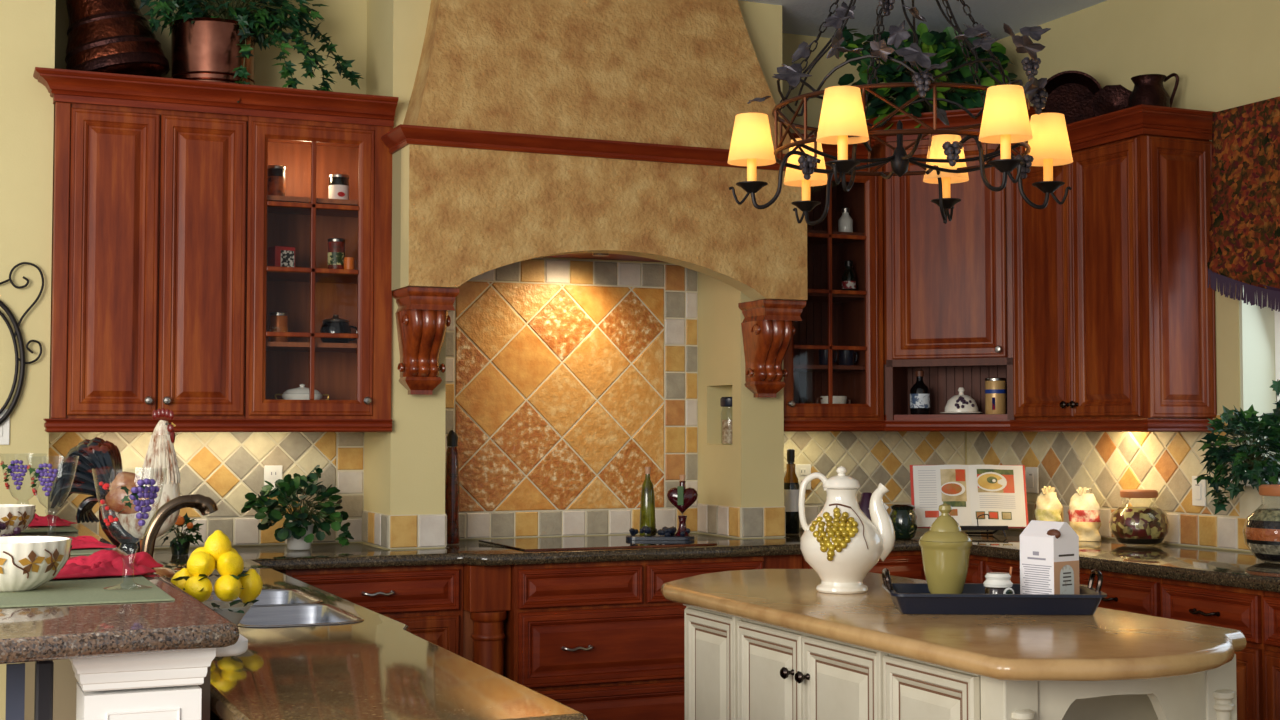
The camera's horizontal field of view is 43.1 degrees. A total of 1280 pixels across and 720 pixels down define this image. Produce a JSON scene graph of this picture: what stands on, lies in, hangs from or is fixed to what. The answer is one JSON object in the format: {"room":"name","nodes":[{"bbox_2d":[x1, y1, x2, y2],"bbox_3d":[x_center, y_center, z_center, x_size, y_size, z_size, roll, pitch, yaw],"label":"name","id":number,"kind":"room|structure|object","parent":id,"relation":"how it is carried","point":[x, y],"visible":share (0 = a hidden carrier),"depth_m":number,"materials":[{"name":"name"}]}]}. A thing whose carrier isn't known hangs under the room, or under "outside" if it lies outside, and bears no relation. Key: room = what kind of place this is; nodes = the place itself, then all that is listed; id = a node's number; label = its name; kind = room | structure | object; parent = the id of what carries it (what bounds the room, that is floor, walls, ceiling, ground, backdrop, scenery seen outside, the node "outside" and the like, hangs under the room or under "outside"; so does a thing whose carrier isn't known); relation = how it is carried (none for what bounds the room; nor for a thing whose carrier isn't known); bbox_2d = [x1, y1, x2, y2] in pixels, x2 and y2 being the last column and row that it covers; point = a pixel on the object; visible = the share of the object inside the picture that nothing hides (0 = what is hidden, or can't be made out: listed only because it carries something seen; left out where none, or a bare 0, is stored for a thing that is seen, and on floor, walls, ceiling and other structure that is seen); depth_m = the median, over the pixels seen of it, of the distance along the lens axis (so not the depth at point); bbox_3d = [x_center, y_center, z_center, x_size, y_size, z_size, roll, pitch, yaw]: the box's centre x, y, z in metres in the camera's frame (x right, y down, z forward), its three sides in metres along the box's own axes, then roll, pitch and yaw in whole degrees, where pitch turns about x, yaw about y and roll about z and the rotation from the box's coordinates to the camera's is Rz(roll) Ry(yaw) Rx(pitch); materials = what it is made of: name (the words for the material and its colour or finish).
{"room":"kitchen","nodes":[
{"label":"kitchen","id":0,"kind":"room"},
{"bbox_2d":[0,0,55,719],"bbox_3d":[-3.837,-0.008,5.550,3.385,3.280,0.550,1,-3,-23],"label":"wall","id":1,"kind":"structure","parent":0,"point":[27,27],"depth_m":5.96,"materials":[{"name":"beige paint"}]},
{"bbox_2d":[0,262,43,424],"bbox_3d":[-2.357,-0.048,5.868,0.368,0.627,0.018,1,-3,-23],"label":"scroll","id":2,"kind":"object","parent":1,"relation":"attached to","point":[3,306],"visible":1,"depth_m":5.90,"materials":[{"name":"black metal"}]},
{"bbox_2d":[22,659,210,719],"bbox_3d":[-1.499,1.069,4.367,0.165,1.029,3.240,1,-3,-23],"label":"wall","id":3,"kind":"structure","parent":0,"point":[64,680],"depth_m":3.99,"materials":[{"name":"brown"}]},
{"bbox_2d":[0,519,238,663],"bbox_3d":[-1.696,0.522,4.109,0.780,0.040,3.602,1,-3,-23],"label":"bar","id":4,"kind":"object","parent":3,"relation":"on","point":[39,633],"visible":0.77,"depth_m":2.71,"materials":[{"name":"brown stone"}]},
{"bbox_2d":[21,525,78,532],"bbox_3d":[-2.144,0.550,5.319,0.525,0.004,0.600,1,-3,-23],"label":"placemat","id":5,"kind":"object","parent":4,"relation":"on","point":[71,528],"visible":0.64,"depth_m":5.19,"materials":[{"name":"fabric"}]},
{"bbox_2d":[0,504,35,536],"bbox_3d":[-1.932,0.486,4.869,0.220,0.095,0.219,1,-3,-23],"label":"bowl","id":6,"kind":"object","parent":5,"relation":"on","point":[13,515],"visible":0.83,"depth_m":4.82,"materials":[{"name":"white ceramic"}]},
{"bbox_2d":[0,575,174,607],"bbox_3d":[-1.259,0.465,3.285,0.525,0.004,0.660,1,-3,-23],"label":"placemat","id":7,"kind":"object","parent":4,"relation":"on","point":[68,591],"visible":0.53,"depth_m":3.18,"materials":[{"name":"green fabric"}]},
{"bbox_2d":[0,536,72,591],"bbox_3d":[-1.262,0.411,3.253,0.232,0.100,0.231,1,-3,-23],"label":"bowl","id":8,"kind":"object","parent":7,"relation":"on","point":[27,563],"visible":1,"depth_m":3.19,"materials":[{"name":"white ceramic"}]},
{"bbox_2d":[53,550,163,578],"bbox_3d":[-1.215,0.449,3.610,0.335,0.047,0.303,1,-3,-31],"label":"napkin","id":9,"kind":"object","parent":7,"relation":"on","point":[102,563],"visible":0.66,"depth_m":3.57,"materials":[{"name":"red fabric"}]},
{"bbox_2d":[92,468,166,588],"bbox_3d":[-1.030,0.340,3.266,0.145,0.243,0.152,1,-3,-23],"label":"goblet","id":10,"kind":"object","parent":7,"relation":"on","point":[141,491],"visible":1,"depth_m":3.23,"materials":[{"name":"clear glass"}]},
{"bbox_2d":[55,0,966,547],"bbox_3d":[-0.379,0.065,7.270,4.700,3.280,0.150,1,-3,-23],"label":"wall","id":11,"kind":"structure","parent":0,"point":[345,21],"depth_m":6.87,"materials":[{"name":"beige paint"}]},
{"bbox_2d":[49,101,247,418],"bbox_3d":[-1.908,-0.401,6.261,0.700,1.255,0.477,1,-3,-23],"label":"upper cabinet","id":12,"kind":"object","parent":11,"relation":"attached to","point":[149,206],"visible":0.99,"depth_m":6.07,"materials":[{"name":"brown wood"}]},
{"bbox_2d":[65,0,169,77],"bbox_3d":[-2.044,-1.299,6.282,0.429,0.546,0.388,0,-2,0],"label":"vessel","id":13,"kind":"object","parent":12,"relation":"on","point":[105,36],"visible":0.73,"depth_m":6.14,"materials":[{"name":"brown metal"}]},
{"bbox_2d":[33,67,398,126],"bbox_3d":[-1.598,-0.994,6.189,1.346,0.105,0.136,1,-3,-23],"label":"crown molding","id":14,"kind":"structure","parent":12,"relation":"attached to","point":[63,85],"depth_m":6.15,"materials":[{"name":"brown wood"}]},
{"bbox_2d":[43,419,391,431],"bbox_3d":[-1.585,0.250,6.176,1.292,0.050,0.074,1,-3,-23],"label":"rail","id":15,"kind":"object","parent":12,"relation":"attached to","point":[51,425],"visible":1,"depth_m":6.15,"materials":[{"name":"brown wood"}]},
{"bbox_2d":[48,432,363,547],"bbox_3d":[-1.747,0.504,6.569,1.274,0.498,0.008,1,-3,-23],"label":"tile backsplash","id":16,"kind":"structure","parent":11,"relation":"attached to","point":[223,467],"depth_m":6.61,"materials":[{"name":"beige tile"}]},
{"bbox_2d":[245,116,392,418],"bbox_3d":[-1.325,-0.388,6.513,0.568,1.259,0.477,1,-3,-23],"label":"upper cabinet","id":17,"kind":"object","parent":11,"relation":"attached to","point":[355,375],"visible":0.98,"depth_m":6.42,"materials":[{"name":"brown wood"}]},
{"bbox_2d":[139,0,363,102],"bbox_3d":[-1.550,-1.295,6.418,0.912,0.666,0.443,1,-3,-21],"label":"planter","id":18,"kind":"object","parent":17,"relation":"on","point":[204,46],"visible":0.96,"depth_m":6.32,"materials":[{"name":"green plant"}]},
{"bbox_2d":[266,342,356,352],"bbox_3d":[-1.338,-0.052,6.529,0.528,0.018,0.388,1,-3,-23],"label":"shelf","id":19,"kind":"object","parent":17,"relation":"attached to","point":[271,347],"depth_m":6.41,"materials":[{"name":"brown wood"}]},
{"bbox_2d":[266,271,357,283],"bbox_3d":[-1.338,-0.341,6.541,0.528,0.018,0.388,1,-3,-23],"label":"shelf","id":20,"kind":"object","parent":17,"relation":"attached to","point":[273,277],"depth_m":6.58,"materials":[{"name":"brown wood"}]},
{"bbox_2d":[267,195,357,217],"bbox_3d":[-1.338,-0.621,6.553,0.528,0.018,0.388,1,-3,-23],"label":"shelf","id":21,"kind":"object","parent":17,"relation":"attached to","point":[272,211],"depth_m":6.61,"materials":[{"name":"brown wood"}]},
{"bbox_2d":[320,315,356,342],"bbox_3d":[-1.222,-0.122,6.530,0.134,0.122,0.123,-1,-3,22],"label":"sugar pot","id":22,"kind":"object","parent":17,"relation":"on","point":[335,324],"visible":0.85,"depth_m":6.49,"materials":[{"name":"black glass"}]},
{"bbox_2d":[783,162,883,419],"bbox_3d":[0.796,-0.305,7.476,0.543,1.165,0.435,1,-3,-23],"label":"upper cabinet","id":23,"kind":"object","parent":11,"relation":"attached to","point":[834,318],"visible":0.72,"depth_m":7.53,"materials":[{"name":"brown wood"}]},
{"bbox_2d":[793,364,864,371],"bbox_3d":[0.783,0.039,7.491,0.503,0.018,0.346,1,-3,-23],"label":"shelf","id":24,"kind":"object","parent":23,"relation":"attached to","point":[796,367],"depth_m":7.39,"materials":[{"name":"wood"}]},
{"bbox_2d":[803,293,864,302],"bbox_3d":[0.783,-0.291,7.505,0.503,0.018,0.346,1,-3,-23],"label":"shelf","id":25,"kind":"object","parent":23,"relation":"attached to","point":[811,297],"depth_m":7.47,"materials":[{"name":"wood"}]},
{"bbox_2d":[807,230,863,244],"bbox_3d":[0.783,-0.571,7.517,0.503,0.018,0.346,1,-3,-23],"label":"shelf","id":26,"kind":"object","parent":23,"relation":"attached to","point":[810,240],"depth_m":7.57,"materials":[{"name":"brown wood"}]},
{"bbox_2d":[784,431,964,528],"bbox_3d":[1.038,0.555,7.779,1.250,0.498,0.008,1,-3,-23],"label":"tile backsplash","id":27,"kind":"structure","parent":11,"relation":"attached to","point":[872,458],"depth_m":7.82,"materials":[{"name":"beige tile"}]},
{"bbox_2d":[363,0,739,549],"bbox_3d":[-0.362,0.051,6.956,1.560,3.280,0.440,1,-3,-23],"label":"wall","id":28,"kind":"structure","parent":0,"point":[404,467],"depth_m":6.51,"materials":[{"name":"beige paint"}]},
{"bbox_2d":[362,510,446,548],"bbox_3d":[-0.970,0.691,6.652,0.247,0.133,0.439,1,-3,-23],"label":"tile band","id":29,"kind":"object","parent":28,"relation":"attached to","point":[378,529],"visible":0.89,"depth_m":6.46,"materials":[{"name":"tile"}]},
{"bbox_2d":[392,287,458,394],"bbox_3d":[-0.846,-0.071,6.381,0.206,0.412,0.235,1,-3,-23],"label":"corbel","id":30,"kind":"object","parent":28,"relation":"attached to","point":[422,317],"visible":1,"depth_m":6.35,"materials":[{"name":"brown wood"}]},
{"bbox_2d":[399,377,441,394],"bbox_3d":[-0.873,0.103,6.436,0.150,0.070,0.100,1,-3,-23],"label":"pendant","id":31,"kind":"object","parent":30,"relation":"attached to","point":[414,385],"depth_m":6.41,"materials":[{"name":"brown wood"}]},
{"bbox_2d":[445,258,697,538],"bbox_3d":[-0.345,0.165,7.194,1.333,1.228,0.008,1,-3,-23],"label":"tile backsplash","id":32,"kind":"structure","parent":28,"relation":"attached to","point":[566,380],"depth_m":7.21,"materials":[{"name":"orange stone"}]},
{"bbox_2d":[381,0,806,300],"bbox_3d":[-0.214,-0.923,6.876,1.845,1.330,0.740,1,-3,-23],"label":"range hood","id":33,"kind":"object","parent":28,"relation":"attached to","point":[530,129],"visible":0.88,"depth_m":6.58,"materials":[{"name":"paint"}]},
{"bbox_2d":[698,1,783,538],"bbox_3d":[0.449,0.066,7.309,0.210,3.280,0.440,1,-3,-23],"label":"wall","id":34,"kind":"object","parent":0,"point":[748,472],"visible":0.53,"depth_m":7.17,"materials":[{"name":"beige paint"}]},
{"bbox_2d":[697,503,785,537],"bbox_3d":[0.454,0.717,7.271,0.232,0.133,0.439,1,-3,-23],"label":"tile band","id":35,"kind":"object","parent":34,"relation":"attached to","point":[738,522],"visible":0.91,"depth_m":7.09,"materials":[{"name":"tile"}]},
{"bbox_2d":[738,299,805,397],"bbox_3d":[0.571,-0.045,6.997,0.206,0.412,0.235,1,-3,-23],"label":"corbel","id":36,"kind":"object","parent":34,"relation":"attached to","point":[768,329],"visible":1,"depth_m":6.97,"materials":[{"name":"brown wood"}]},
{"bbox_2d":[744,381,785,397],"bbox_3d":[0.544,0.129,7.051,0.150,0.070,0.100,1,-3,-23],"label":"pendant","id":37,"kind":"object","parent":36,"relation":"attached to","point":[760,389],"depth_m":7.02,"materials":[{"name":"brown wood"}]},
{"bbox_2d":[739,0,1106,45],"bbox_3d":[-0.369,-1.788,3.434,8.000,0.100,7.450,1,-3,-23],"label":"ceiling","id":38,"kind":"structure","parent":0,"point":[799,17],"depth_m":7.37,"materials":[{"name":"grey paint"}]},
{"bbox_2d":[727,0,1072,224],"bbox_3d":[0.684,-1.048,4.296,0.905,1.302,0.835,0,-2,0],"label":"chandelier","id":39,"kind":"object","parent":38,"relation":"hanging from","point":[1005,118],"visible":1,"depth_m":4.14,"materials":[{"name":"black metal"}]},
{"bbox_2d":[963,0,1279,551],"bbox_3d":[2.938,-0.018,5.312,0.220,3.280,6.390,1,-3,-23],"label":"wall","id":40,"kind":"structure","parent":0,"point":[1224,54],"depth_m":6.65,"materials":[{"name":"beige paint"}]},
{"bbox_2d":[867,136,1015,419],"bbox_3d":[1.458,-0.357,7.533,0.712,1.275,0.841,1,-3,-23],"label":"upper cabinet","id":41,"kind":"object","parent":40,"relation":"attached to","point":[948,294],"visible":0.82,"depth_m":7.30,"materials":[{"name":"brown wood"}]},
{"bbox_2d":[784,420,1011,431],"bbox_3d":[1.134,0.296,7.269,1.026,0.050,0.265,0,-2,3],"label":"rail","id":42,"kind":"object","parent":41,"relation":"attached to","point":[789,425],"visible":1,"depth_m":7.25,"materials":[{"name":"brown wood"}]},
{"bbox_2d":[910,370,929,414],"bbox_3d":[1.284,0.149,7.435,0.090,0.203,0.090,1,-3,-23],"label":"wine bottle","id":43,"kind":"object","parent":41,"relation":"on","point":[919,392],"visible":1,"depth_m":7.40,"materials":[{"name":"black glass"}]},
{"bbox_2d":[835,23,1016,139],"bbox_3d":[1.310,-1.264,7.457,1.002,0.529,0.580,1,-3,-23],"label":"ivy plant","id":44,"kind":"object","parent":41,"relation":"on","point":[944,43],"visible":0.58,"depth_m":7.31,"materials":[{"name":"green plant"}]},
{"bbox_2d":[866,106,1035,145],"bbox_3d":[1.391,-1.054,7.408,1.194,0.105,0.329,-1,-3,27],"label":"crown molding","id":45,"kind":"structure","parent":41,"relation":"on","point":[956,118],"depth_m":7.30,"materials":[{"name":"brown wood"}]},
{"bbox_2d":[940,387,982,414],"bbox_3d":[1.460,0.185,7.360,0.196,0.124,0.196,1,-3,-23],"label":"dish","id":46,"kind":"object","parent":41,"relation":"in","point":[961,403],"visible":1,"depth_m":7.30,"materials":[{"name":"white"}]},
{"bbox_2d":[985,378,1005,413],"bbox_3d":[1.598,0.162,7.278,0.095,0.163,0.095,1,-3,-23],"label":"tin","id":47,"kind":"object","parent":41,"relation":"on","point":[995,388],"visible":0.94,"depth_m":7.24,"materials":[{"name":"brown"}]},
{"bbox_2d":[1010,134,1216,431],"bbox_3d":[1.958,-0.335,6.809,0.390,1.271,0.890,1,-3,-23],"label":"upper cabinet","id":48,"kind":"object","parent":40,"relation":"attached to","point":[1114,306],"depth_m":6.50,"materials":[{"name":"brown wood"}]},
{"bbox_2d":[1041,70,1101,123],"bbox_3d":[1.866,-1.117,7.026,0.284,0.279,0.121,-1,-3,16],"label":"copper pan","id":49,"kind":"object","parent":48,"relation":"on","point":[1071,93],"visible":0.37,"depth_m":7.05,"materials":[{"name":"brown metal"}]},
{"bbox_2d":[1091,85,1131,116],"bbox_3d":[1.983,-1.065,6.786,0.183,0.172,0.084,0,-2,11],"label":"copper pan","id":50,"kind":"object","parent":48,"relation":"on","point":[1111,98],"depth_m":6.77,"materials":[{"name":"brown metal"}]},
{"bbox_2d":[1011,104,1213,155],"bbox_3d":[1.961,-0.923,6.804,0.410,0.103,0.907,1,-3,-23],"label":"crown molding","id":51,"kind":"structure","parent":48,"relation":"attached to","point":[1139,119],"depth_m":6.45,"materials":[{"name":"brown wood"}]},
{"bbox_2d":[1128,73,1178,107],"bbox_3d":[2.083,-1.077,6.626,0.173,0.192,0.173,2,-3,-38],"label":"jug","id":52,"kind":"object","parent":48,"relation":"on","point":[1149,89],"visible":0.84,"depth_m":6.57,"materials":[{"name":"brown metal"}]},
{"bbox_2d":[967,414,1279,550],"bbox_3d":[2.260,0.487,6.562,0.008,0.533,3.200,1,-3,-23],"label":"tile backsplash","id":53,"kind":"structure","parent":40,"relation":"attached to","point":[1107,463],"depth_m":6.92,"materials":[{"name":"beige tile"}]},
{"bbox_2d":[1207,96,1279,311],"bbox_3d":[2.600,-0.576,5.666,0.132,0.865,1.605,1,-3,-23],"label":"window valance","id":54,"kind":"object","parent":40,"relation":"attached to","point":[1244,232],"visible":1,"depth_m":6.21,"materials":[{"name":"fabric"}]},
{"bbox_2d":[1228,288,1279,486],"bbox_3d":[2.728,-0.101,5.699,0.280,1.129,1.620,1,-3,-23],"label":"window","id":55,"kind":"structure","parent":40,"relation":"in","point":[1276,313],"depth_m":6.39,"materials":[{"name":"white glass"}]},
{"bbox_3d":[-0.279,1.581,3.086,8.000,0.100,8.000,1,-3,-23],"label":"floor","id":56,"kind":"structure","parent":0,"visible":0},
{"bbox_2d":[5,660,53,719],"bbox_3d":[-1.224,1.021,2.862,0.367,1.001,0.368,1,-3,-23],"label":"bar stool","id":57,"kind":"object","parent":56,"relation":"on","point":[44,670],"visible":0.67,"depth_m":2.78,"materials":[{"name":"black"}]},
{"bbox_2d":[69,634,247,719],"bbox_3d":[-0.838,1.003,2.797,0.295,1.030,0.200,1,-3,-23],"label":"support column","id":58,"kind":"structure","parent":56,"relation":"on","point":[156,685],"depth_m":2.73,"materials":[{"name":"white paint"}]},
{"bbox_2d":[279,565,462,656],"bbox_3d":[-1.034,1.225,6.202,0.685,0.872,0.296,1,-3,-23],"label":"base cabinet","id":59,"kind":"object","parent":56,"relation":"on","point":[428,600],"visible":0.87,"depth_m":6.17,"materials":[{"name":"brown wood"}]},
{"bbox_2d":[463,565,510,675],"bbox_3d":[-0.630,1.231,6.343,0.166,0.872,0.360,1,-3,-23],"label":"turned post","id":60,"kind":"object","parent":56,"relation":"on","point":[486,589],"visible":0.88,"depth_m":6.22,"materials":[{"name":"brown wood"}]},
{"bbox_2d":[503,556,763,719],"bbox_3d":[-0.045,1.240,6.572,1.085,0.872,0.406,1,-3,-23],"label":"base cabinet","id":61,"kind":"object","parent":56,"relation":"on","point":[600,640],"visible":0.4,"depth_m":6.36,"materials":[{"name":"brown wood"}]},
{"bbox_2d":[128,528,1279,592],"bbox_3d":[0.366,0.738,5.601,4.218,0.045,3.428,1,-3,-23],"label":"countertop","id":62,"kind":"structure","parent":61,"relation":"on","point":[1229,568],"depth_m":6.25,"materials":[{"name":"grey stone"}]},
{"bbox_2d":[161,513,203,554],"bbox_3d":[-1.738,0.657,6.146,0.170,0.159,0.154,1,-3,-23],"label":"flower arrangement","id":63,"kind":"object","parent":62,"relation":"on","point":[180,547],"visible":0.83,"depth_m":6.12,"materials":[{"name":"green plant"}]},
{"bbox_2d":[241,465,353,549],"bbox_3d":[-1.358,0.582,6.416,0.439,0.333,0.334,1,-3,-23],"label":"potted plant","id":64,"kind":"object","parent":62,"relation":"on","point":[298,533],"visible":1,"depth_m":6.38,"materials":[{"name":"green plant"}]},
{"bbox_2d":[445,430,459,543],"bbox_3d":[-0.781,0.526,6.732,0.066,0.470,0.065,1,-3,-23],"label":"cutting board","id":65,"kind":"object","parent":62,"relation":"on","point":[452,487],"visible":0.95,"depth_m":6.71,"materials":[{"name":"brown wood"}]},
{"bbox_2d":[479,535,716,551],"bbox_3d":[-0.186,0.757,6.721,0.830,0.008,0.598,1,-3,-23],"label":"cooktop","id":66,"kind":"object","parent":62,"relation":"in","point":[593,542],"visible":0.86,"depth_m":6.61,"materials":[{"name":"black glass"}]},
{"bbox_2d":[626,526,693,539],"bbox_3d":[0.085,0.729,6.842,0.290,0.057,0.107,0,-2,2],"label":"holder","id":67,"kind":"object","parent":66,"relation":"on","point":[666,533],"visible":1,"depth_m":6.80,"materials":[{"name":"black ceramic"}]},
{"bbox_2d":[639,467,655,535],"bbox_3d":[0.033,0.597,6.865,0.072,0.290,0.072,1,-3,-23],"label":"oil bottle","id":68,"kind":"object","parent":67,"relation":"in","point":[647,504],"visible":0.99,"depth_m":6.84,"materials":[{"name":"green glass"}]},
{"bbox_2d":[667,475,697,535],"bbox_3d":[0.179,0.613,6.840,0.132,0.256,0.070,0,-2,0],"label":"bottle","id":69,"kind":"object","parent":67,"relation":"in","point":[681,497],"visible":1,"depth_m":6.82,"materials":[{"name":"red"}]},
{"bbox_2d":[784,449,799,533],"bbox_3d":[0.687,0.597,7.368,0.078,0.383,0.078,1,-3,-23],"label":"wine bottle","id":70,"kind":"object","parent":62,"relation":"on","point":[791,484],"visible":0.88,"depth_m":7.33,"materials":[{"name":"black glass"}]},
{"bbox_2d":[889,504,916,539],"bbox_3d":[1.135,0.699,6.997,0.124,0.148,0.124,1,-3,-23],"label":"jar","id":71,"kind":"object","parent":62,"relation":"on","point":[903,517],"visible":0.9,"depth_m":6.95,"materials":[{"name":"green ceramic"}]},
{"bbox_2d":[960,514,1007,537],"bbox_3d":[1.456,0.632,7.180,0.300,0.307,0.246,0,-2,0],"label":"book stand","id":72,"kind":"object","parent":62,"relation":"on","point":[995,528],"visible":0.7,"depth_m":7.07,"materials":[{"name":"black metal"}]},
{"bbox_2d":[910,465,1027,527],"bbox_3d":[1.456,0.602,7.158,0.510,0.279,0.102,0,-2,1],"label":"open cookbook","id":73,"kind":"object","parent":72,"relation":"on","point":[972,491],"visible":0.98,"depth_m":7.15,"materials":[{"name":"white paper"}]},
{"bbox_2d":[1034,486,1062,521],"bbox_3d":[1.741,0.653,6.907,0.120,0.232,0.088,-1,-3,26],"label":"bag","id":74,"kind":"object","parent":62,"relation":"on","point":[1049,508],"visible":0.62,"depth_m":6.89,"materials":[{"name":"fabric"}]},
{"bbox_2d":[1067,487,1100,540],"bbox_3d":[1.894,0.655,6.908,0.149,0.227,0.089,-2,-3,36],"label":"bag","id":75,"kind":"object","parent":62,"relation":"on","point":[1083,511],"visible":0.91,"depth_m":6.88,"materials":[{"name":"beige fabric"}]},
{"bbox_2d":[1109,489,1169,545],"bbox_3d":[2.045,0.645,6.636,0.241,0.224,0.241,1,-3,-23],"label":"storage jar","id":76,"kind":"object","parent":62,"relation":"on","point":[1129,525],"visible":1,"depth_m":6.56,"materials":[{"name":"clear glass"}]},
{"bbox_2d":[1243,484,1279,563],"bbox_3d":[2.303,0.584,5.769,0.295,0.275,0.295,1,-3,-23],"label":"storage jar","id":77,"kind":"object","parent":62,"relation":"on","point":[1262,531],"visible":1,"depth_m":5.71,"materials":[{"name":"clear glass"}]},
{"bbox_2d":[1194,379,1279,513],"bbox_3d":[2.308,0.329,6.078,0.298,0.517,0.550,1,-3,-23],"label":"plant","id":78,"kind":"object","parent":77,"relation":"in","point":[1260,469],"visible":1,"depth_m":6.08,"materials":[{"name":"green plant"}]},
{"bbox_2d":[802,551,925,579],"bbox_3d":[0.918,1.258,6.995,0.630,0.872,0.416,1,-3,-23],"label":"base cabinet","id":79,"kind":"object","parent":56,"relation":"on","point":[908,564],"visible":0.02,"depth_m":6.92,"materials":[{"name":"brown wood"}]},
{"bbox_2d":[661,569,1245,719],"bbox_3d":[0.735,1.125,4.417,0.865,0.922,2.235,1,-3,-23],"label":"kitchen island","id":80,"kind":"object","parent":56,"relation":"on","point":[760,644],"visible":0.96,"depth_m":3.92,"materials":[{"name":"beige paint"}]},
{"bbox_2d":[798,466,894,593],"bbox_3d":[0.588,0.493,4.741,0.253,0.366,0.244,2,-3,-44],"label":"teapot","id":81,"kind":"object","parent":80,"relation":"on","point":[841,544],"visible":1,"depth_m":4.68,"materials":[{"name":"white ceramic"}]},
{"bbox_2d":[882,568,1106,614],"bbox_3d":[0.923,0.603,4.262,0.563,0.106,0.294,0,-2,3],"label":"serving tray","id":82,"kind":"object","parent":80,"relation":"on","point":[908,598],"visible":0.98,"depth_m":4.14,"materials":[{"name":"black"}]},
{"bbox_2d":[919,503,971,593],"bbox_3d":[0.810,0.514,4.292,0.140,0.268,0.140,1,-3,-23],"label":"urn","id":83,"kind":"object","parent":82,"relation":"on","point":[945,548],"visible":0.84,"depth_m":4.25,"materials":[{"name":"green ceramic"}]},
{"bbox_2d":[983,567,1013,593],"bbox_3d":[0.932,0.592,4.212,0.078,0.105,0.076,0,-2,6],"label":"honey jar","id":84,"kind":"object","parent":82,"relation":"on","point":[995,582],"visible":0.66,"depth_m":4.18,"materials":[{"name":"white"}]},
{"bbox_2d":[1020,520,1079,593],"bbox_3d":[1.076,0.534,4.240,0.101,0.223,0.123,2,-3,-36],"label":"carton","id":85,"kind":"object","parent":82,"relation":"on","point":[1049,550],"visible":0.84,"depth_m":4.21,"materials":[{"name":"white cardboard"}]},
{"bbox_2d":[1054,560,1079,593],"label":"print","id":86,"kind":"object","parent":85,"relation":"attached to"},
{"bbox_2d":[1079,568,1162,616],"bbox_3d":[2.029,1.219,6.063,0.766,0.872,0.541,1,-3,-23],"label":"base cabinet","id":87,"kind":"object","parent":56,"relation":"on","point":[1125,592],"visible":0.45,"depth_m":5.83,"materials":[{"name":"brown wood"}]},
{"bbox_2d":[1161,579,1265,719],"bbox_3d":[2.233,1.199,5.595,0.766,0.872,0.471,1,-3,-23],"label":"base cabinet","id":88,"kind":"object","parent":56,"relation":"on","point":[1241,609],"visible":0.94,"depth_m":5.34,"materials":[{"name":"brown wood"}]},
{"bbox_2d":[1263,591,1279,719],"bbox_3d":[2.436,1.180,5.128,0.766,0.872,0.541,1,-3,-23],"label":"base cabinet","id":89,"kind":"object","parent":56,"relation":"on","point":[1271,600],"visible":0.98,"depth_m":5.21,"materials":[{"name":"brown wood"}]},
{"bbox_3d":[-0.906,1.134,4.033,0.470,0.872,3.000,1,-3,-23],"label":"base cabinet","id":90,"kind":"object","parent":56,"relation":"on","visible":0},
{"bbox_2d":[171,568,587,719],"bbox_3d":[-0.918,0.672,4.025,0.605,0.045,3.079,1,-3,-23],"label":"countertop","id":91,"kind":"structure","parent":90,"relation":"on","point":[372,668],"depth_m":3.09,"materials":[{"name":"brown stone"}]},
{"bbox_2d":[49,408,180,577],"bbox_3d":[-1.693,0.426,5.219,0.418,0.544,0.183,0,-2,-6],"label":"rooster figurine","id":92,"kind":"object","parent":91,"relation":"on","point":[97,455],"visible":0.89,"depth_m":5.18,"materials":[{"name":"multicoloured"}]},
{"bbox_2d":[141,494,217,580],"bbox_3d":[-1.217,0.505,4.250,0.214,0.304,0.070,1,-3,-23],"label":"kitchen faucet","id":93,"kind":"object","parent":91,"relation":"on","point":[205,505],"visible":0.6,"depth_m":4.24,"materials":[{"name":"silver metal"}]},
{"bbox_2d":[202,601,253,625],"bbox_3d":[-0.993,0.603,3.766,0.184,0.068,0.184,1,-3,-23],"label":"lemon bowl","id":94,"kind":"object","parent":91,"relation":"on","point":[234,617],"visible":0.27,"depth_m":3.75,"materials":[{"name":"white ceramic"}]},
{"bbox_2d":[184,575,211,601],"bbox_3d":[-1.013,0.525,3.712,0.068,0.063,0.069,0,-2,0],"label":"lemon","id":95,"kind":"object","parent":94,"relation":"in","point":[192,586],"visible":0.89,"depth_m":3.69,"materials":[{"name":"food"}]},
{"bbox_2d":[187,551,214,575],"bbox_3d":[-1.014,0.473,3.741,0.068,0.063,0.069,-1,-2,14],"label":"lemon","id":96,"kind":"object","parent":95,"relation":"on","point":[201,562],"visible":0.95,"depth_m":3.71,"materials":[{"name":"food"}]},
{"bbox_2d":[214,574,241,601],"bbox_3d":[-0.951,0.526,3.739,0.068,0.063,0.069,-1,-3,20],"label":"lemon","id":97,"kind":"object","parent":94,"relation":"in","point":[227,587],"visible":1,"depth_m":3.71,"materials":[{"name":"food"}]},
{"bbox_2d":[239,569,262,603],"bbox_3d":[-0.922,0.534,3.822,0.063,0.082,0.062,1,-2,-14],"label":"lemon","id":98,"kind":"object","parent":94,"relation":"in","point":[252,584],"visible":0.88,"depth_m":3.80,"materials":[{"name":"food"}]},
{"bbox_2d":[206,589,363,626],"bbox_3d":[-0.990,0.762,4.350,0.317,0.205,0.922,1,-3,-23],"label":"sink","id":99,"kind":"object","parent":91,"relation":"in","point":[274,607],"visible":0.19,"depth_m":4.38,"materials":[{"name":"silver metal"}]},
{"bbox_2d":[206,589,322,606],"bbox_3d":[-1.084,0.751,4.566,0.317,0.165,0.452,1,-3,-23],"label":"basin","id":100,"kind":"object","parent":99,"relation":"in","point":[268,597],"depth_m":4.76,"materials":[{"name":"silver metal"}]},
{"bbox_2d":[238,603,363,626],"bbox_3d":[-0.904,0.754,4.151,0.317,0.205,0.487,1,-3,-23],"label":"basin","id":101,"kind":"object","parent":99,"relation":"in","point":[298,614],"depth_m":4.36,"materials":[{"name":"silver metal"}]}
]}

